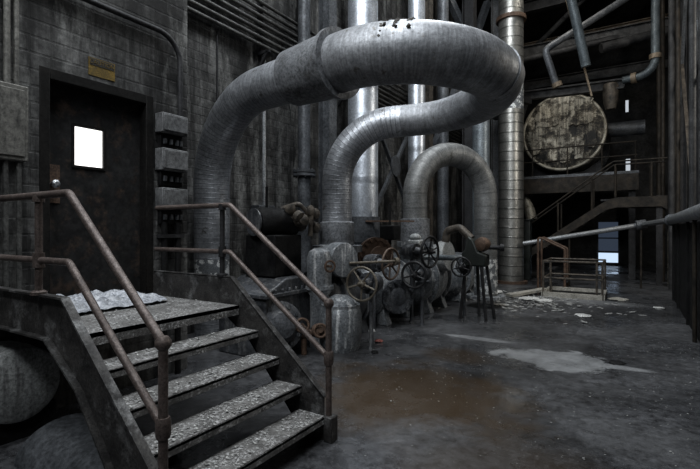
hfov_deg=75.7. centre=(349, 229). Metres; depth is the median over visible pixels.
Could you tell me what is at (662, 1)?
vertical pipe
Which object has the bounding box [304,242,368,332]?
pump
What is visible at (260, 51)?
bracket
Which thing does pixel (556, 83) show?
pipe
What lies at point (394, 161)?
brace
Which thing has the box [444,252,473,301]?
pump
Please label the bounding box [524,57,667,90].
beam
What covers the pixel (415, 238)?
valve actuator
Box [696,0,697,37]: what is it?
brace
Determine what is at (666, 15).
beam
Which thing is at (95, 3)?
conduit
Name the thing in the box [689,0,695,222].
vertical pipe
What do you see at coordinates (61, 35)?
wall
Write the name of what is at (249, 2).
conduit
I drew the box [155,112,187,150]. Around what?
junction box
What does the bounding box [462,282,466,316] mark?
valve
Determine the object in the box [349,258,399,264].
spindle
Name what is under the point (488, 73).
curved pipe
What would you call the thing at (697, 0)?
brace
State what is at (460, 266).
valve
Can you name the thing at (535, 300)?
litter
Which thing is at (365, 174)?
vertical pipe
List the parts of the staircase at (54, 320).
landing post, rail, handrail, landing plate, newel post, landing post, rail, handrail, newel post, post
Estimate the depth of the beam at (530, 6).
16.76 m
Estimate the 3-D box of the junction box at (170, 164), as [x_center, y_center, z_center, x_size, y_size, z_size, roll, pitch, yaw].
[-2.064,-0.720,5.223,0.155,0.420,0.340,0,0,32]
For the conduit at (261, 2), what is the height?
0.068 m
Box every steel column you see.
[319,0,336,244]
[425,0,432,241]
[462,0,476,251]
[491,0,498,268]
[680,0,686,223]
[696,61,697,221]
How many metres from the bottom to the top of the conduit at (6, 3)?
8.050 m
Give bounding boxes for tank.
[0,341,59,445]
[14,413,181,468]
[319,294,361,353]
[524,95,644,175]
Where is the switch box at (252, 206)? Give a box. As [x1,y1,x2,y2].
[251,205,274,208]
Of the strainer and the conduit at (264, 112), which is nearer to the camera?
the strainer
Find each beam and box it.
[524,0,586,14]
[524,13,667,45]
[524,17,667,55]
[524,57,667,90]
[524,78,625,99]
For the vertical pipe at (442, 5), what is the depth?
13.45 m
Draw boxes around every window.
[597,221,619,263]
[624,99,629,113]
[625,158,631,170]
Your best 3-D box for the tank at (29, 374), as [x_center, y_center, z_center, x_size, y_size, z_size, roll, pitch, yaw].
[-2.806,1.312,3.705,0.470,0.756,0.612,0,0,32]
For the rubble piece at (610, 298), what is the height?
0.067 m
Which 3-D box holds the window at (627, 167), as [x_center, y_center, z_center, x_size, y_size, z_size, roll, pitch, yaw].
[13.119,-2.730,21.235,0.280,1.340,0.080,0,0,32]
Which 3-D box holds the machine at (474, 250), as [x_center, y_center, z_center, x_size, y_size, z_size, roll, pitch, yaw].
[2.336,0.790,8.667,1.241,1.809,0.451,0,0,32]
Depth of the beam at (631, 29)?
16.47 m
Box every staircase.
[0,189,337,468]
[498,157,667,285]
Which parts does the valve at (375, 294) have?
valve leg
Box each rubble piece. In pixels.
[494,303,508,305]
[518,296,539,299]
[538,299,552,301]
[574,313,590,316]
[607,297,628,300]
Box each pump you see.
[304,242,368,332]
[357,237,415,325]
[393,241,454,313]
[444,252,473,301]
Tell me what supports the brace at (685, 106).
attached to the steel column at (683, 147)
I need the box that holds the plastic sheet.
[56,289,166,312]
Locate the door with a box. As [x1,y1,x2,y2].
[39,65,152,295]
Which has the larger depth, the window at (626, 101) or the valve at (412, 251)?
the window at (626, 101)
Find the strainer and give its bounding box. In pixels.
[305,248,335,347]
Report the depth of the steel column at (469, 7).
14.36 m
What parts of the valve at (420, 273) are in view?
valve leg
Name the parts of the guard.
post, post, rail, rail, pit plate, post, post, post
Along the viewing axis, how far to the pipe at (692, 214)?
9.24 m
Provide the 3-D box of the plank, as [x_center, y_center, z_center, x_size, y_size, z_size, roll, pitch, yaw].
[4.577,1.600,11.588,1.456,0.120,0.220,0,0,-31]
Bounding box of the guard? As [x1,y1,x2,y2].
[541,258,606,300]
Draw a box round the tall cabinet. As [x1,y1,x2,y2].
[498,219,533,279]
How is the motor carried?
on the machine at (291, 291)
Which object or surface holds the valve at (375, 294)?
on the floor
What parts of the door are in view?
lock plate, knob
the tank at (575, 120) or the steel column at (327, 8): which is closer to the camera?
the steel column at (327, 8)
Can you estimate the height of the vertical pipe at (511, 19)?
11.000 m
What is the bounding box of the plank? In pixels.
[505,288,548,296]
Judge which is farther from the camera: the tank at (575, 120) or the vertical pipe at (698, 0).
the tank at (575, 120)
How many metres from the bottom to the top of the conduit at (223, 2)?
0.068 m
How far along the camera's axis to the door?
4.65 m
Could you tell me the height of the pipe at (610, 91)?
5.300 m
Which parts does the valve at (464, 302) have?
valve leg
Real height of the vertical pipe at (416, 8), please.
11.000 m
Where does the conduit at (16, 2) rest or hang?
attached to the wall at (61, 35)
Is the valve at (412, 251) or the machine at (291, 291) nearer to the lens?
the machine at (291, 291)
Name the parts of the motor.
eye rod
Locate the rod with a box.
[565,0,592,96]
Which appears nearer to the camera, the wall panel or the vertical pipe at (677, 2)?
the wall panel
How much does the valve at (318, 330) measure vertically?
0.521 m
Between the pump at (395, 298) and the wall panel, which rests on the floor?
the pump at (395, 298)
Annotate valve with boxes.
[296,318,325,354]
[346,266,383,349]
[362,248,399,280]
[374,294,376,330]
[401,236,439,321]
[401,261,431,325]
[451,257,472,276]
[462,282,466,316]
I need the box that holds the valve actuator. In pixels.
[407,234,423,248]
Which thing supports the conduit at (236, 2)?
attached to the wall at (61, 35)
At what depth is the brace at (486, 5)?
15.08 m
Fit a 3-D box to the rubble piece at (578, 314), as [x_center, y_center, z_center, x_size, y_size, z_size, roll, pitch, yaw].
[4.569,1.671,8.841,0.306,0.038,0.365,0,0,32]
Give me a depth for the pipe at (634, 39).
15.17 m
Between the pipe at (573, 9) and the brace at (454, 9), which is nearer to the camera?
the pipe at (573, 9)
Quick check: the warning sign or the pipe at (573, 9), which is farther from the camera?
the pipe at (573, 9)
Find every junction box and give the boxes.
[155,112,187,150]
[155,147,187,186]
[155,187,187,223]
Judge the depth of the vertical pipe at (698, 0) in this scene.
8.00 m
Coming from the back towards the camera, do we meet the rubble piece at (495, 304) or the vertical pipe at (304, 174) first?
the rubble piece at (495, 304)
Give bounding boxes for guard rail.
[524,140,636,175]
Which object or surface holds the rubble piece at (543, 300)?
on the floor
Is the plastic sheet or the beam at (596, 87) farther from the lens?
the beam at (596, 87)
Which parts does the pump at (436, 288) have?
casing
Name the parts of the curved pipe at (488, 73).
drop leg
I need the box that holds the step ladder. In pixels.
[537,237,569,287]
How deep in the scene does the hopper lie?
17.43 m
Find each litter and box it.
[82,297,321,468]
[338,289,692,465]
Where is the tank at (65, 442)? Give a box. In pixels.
[14,413,181,468]
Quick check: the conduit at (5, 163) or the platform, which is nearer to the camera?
the conduit at (5, 163)
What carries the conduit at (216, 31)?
attached to the wall at (61, 35)
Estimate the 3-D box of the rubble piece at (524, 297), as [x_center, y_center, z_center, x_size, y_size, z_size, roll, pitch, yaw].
[4.362,1.662,11.037,0.570,0.055,0.488,0,0,-10]
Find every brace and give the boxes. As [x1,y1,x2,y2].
[378,136,407,207]
[433,0,491,145]
[449,0,461,23]
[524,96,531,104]
[680,0,687,104]
[680,36,688,169]
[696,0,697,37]
[696,0,697,73]
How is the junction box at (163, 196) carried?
attached to the wall at (61, 35)
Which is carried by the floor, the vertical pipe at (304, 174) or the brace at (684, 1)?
the vertical pipe at (304, 174)
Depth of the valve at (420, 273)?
7.80 m
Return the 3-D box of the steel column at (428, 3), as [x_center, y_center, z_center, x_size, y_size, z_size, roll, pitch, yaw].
[2.135,-3.810,12.352,0.220,11.000,0.220,0,0,32]
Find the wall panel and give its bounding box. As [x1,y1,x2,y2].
[0,81,27,162]
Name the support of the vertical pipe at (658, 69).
on the floor
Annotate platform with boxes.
[524,170,638,278]
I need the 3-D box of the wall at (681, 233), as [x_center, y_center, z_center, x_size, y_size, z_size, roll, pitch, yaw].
[4.826,0.770,6.063,0.100,1.840,11.400,0,0,32]
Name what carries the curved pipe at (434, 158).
attached to the pump at (436, 288)
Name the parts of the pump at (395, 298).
casing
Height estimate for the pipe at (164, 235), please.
1.780 m
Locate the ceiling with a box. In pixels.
[456,0,688,42]
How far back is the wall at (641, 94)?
21.52 m
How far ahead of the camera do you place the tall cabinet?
15.16 m
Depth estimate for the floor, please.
4.68 m
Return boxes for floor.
[0,262,699,468]
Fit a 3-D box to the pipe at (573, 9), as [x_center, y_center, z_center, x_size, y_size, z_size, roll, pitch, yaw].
[6.280,-7.010,12.940,1.301,4.658,0.259,0,0,-3]
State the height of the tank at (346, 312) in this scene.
0.760 m
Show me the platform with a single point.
(626, 180)
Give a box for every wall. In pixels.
[0,0,490,408]
[524,21,688,266]
[672,221,699,341]
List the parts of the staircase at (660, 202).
handrail, handrail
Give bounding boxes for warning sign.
[88,56,114,81]
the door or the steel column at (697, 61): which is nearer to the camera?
the door
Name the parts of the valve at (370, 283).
valve leg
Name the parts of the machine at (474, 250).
curved arm, leg, leg, leg, leg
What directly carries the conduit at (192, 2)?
attached to the wall at (61, 35)
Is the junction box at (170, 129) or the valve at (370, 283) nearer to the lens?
the junction box at (170, 129)
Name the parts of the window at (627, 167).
pane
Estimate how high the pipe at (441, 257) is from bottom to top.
0.177 m
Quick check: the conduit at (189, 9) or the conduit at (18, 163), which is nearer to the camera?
the conduit at (18, 163)
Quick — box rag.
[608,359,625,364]
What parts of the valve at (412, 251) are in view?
valve leg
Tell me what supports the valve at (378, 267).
on the floor
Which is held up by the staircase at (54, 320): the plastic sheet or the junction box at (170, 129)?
the plastic sheet
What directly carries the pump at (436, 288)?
on the floor
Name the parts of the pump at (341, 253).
casing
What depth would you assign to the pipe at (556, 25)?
17.18 m
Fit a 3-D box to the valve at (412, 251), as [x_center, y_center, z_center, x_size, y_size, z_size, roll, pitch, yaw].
[1.231,0.894,8.120,0.671,1.593,0.577,0,0,32]
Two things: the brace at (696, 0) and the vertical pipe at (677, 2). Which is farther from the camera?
the vertical pipe at (677, 2)
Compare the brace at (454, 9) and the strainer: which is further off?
the brace at (454, 9)
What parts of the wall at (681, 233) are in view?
post, post, post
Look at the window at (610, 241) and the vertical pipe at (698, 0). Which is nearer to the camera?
the vertical pipe at (698, 0)
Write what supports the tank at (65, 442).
on the floor
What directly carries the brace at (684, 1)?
attached to the steel column at (697, 61)
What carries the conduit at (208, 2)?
attached to the wall at (61, 35)
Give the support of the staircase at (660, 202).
on the floor
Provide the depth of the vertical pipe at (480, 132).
12.42 m
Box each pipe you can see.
[156,222,183,373]
[193,17,524,336]
[293,0,314,273]
[348,0,379,244]
[401,143,505,300]
[401,254,458,260]
[408,0,424,169]
[437,0,448,241]
[472,115,498,290]
[496,0,527,284]
[523,204,699,342]
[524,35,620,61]
[535,0,585,43]
[543,0,628,88]
[566,0,590,67]
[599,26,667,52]
[602,0,661,110]
[656,0,660,194]
[661,0,664,281]
[668,0,674,289]
[675,0,679,223]
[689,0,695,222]
[698,0,699,220]
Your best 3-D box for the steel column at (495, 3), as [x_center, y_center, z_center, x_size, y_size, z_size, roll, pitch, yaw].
[5.468,-3.810,16.635,0.400,11.000,0.400,0,0,32]
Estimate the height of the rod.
5.411 m
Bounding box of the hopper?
[524,194,536,218]
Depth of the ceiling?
19.62 m
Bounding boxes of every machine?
[219,275,309,355]
[442,224,503,320]
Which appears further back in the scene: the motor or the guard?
the guard
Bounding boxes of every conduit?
[2,160,8,286]
[3,0,9,82]
[14,0,18,84]
[16,161,21,288]
[81,0,182,116]
[187,0,461,142]
[187,6,460,143]
[200,0,461,138]
[215,0,461,135]
[216,31,217,100]
[229,0,461,132]
[242,0,461,129]
[255,0,407,92]
[262,54,265,204]
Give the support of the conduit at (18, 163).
attached to the wall at (61, 35)
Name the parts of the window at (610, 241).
pane, pane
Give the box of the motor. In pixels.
[246,187,320,277]
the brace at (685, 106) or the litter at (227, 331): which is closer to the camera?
the litter at (227, 331)
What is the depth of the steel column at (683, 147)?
13.29 m
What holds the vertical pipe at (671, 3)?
on the floor
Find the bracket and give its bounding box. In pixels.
[257,0,270,65]
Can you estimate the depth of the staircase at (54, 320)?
3.19 m

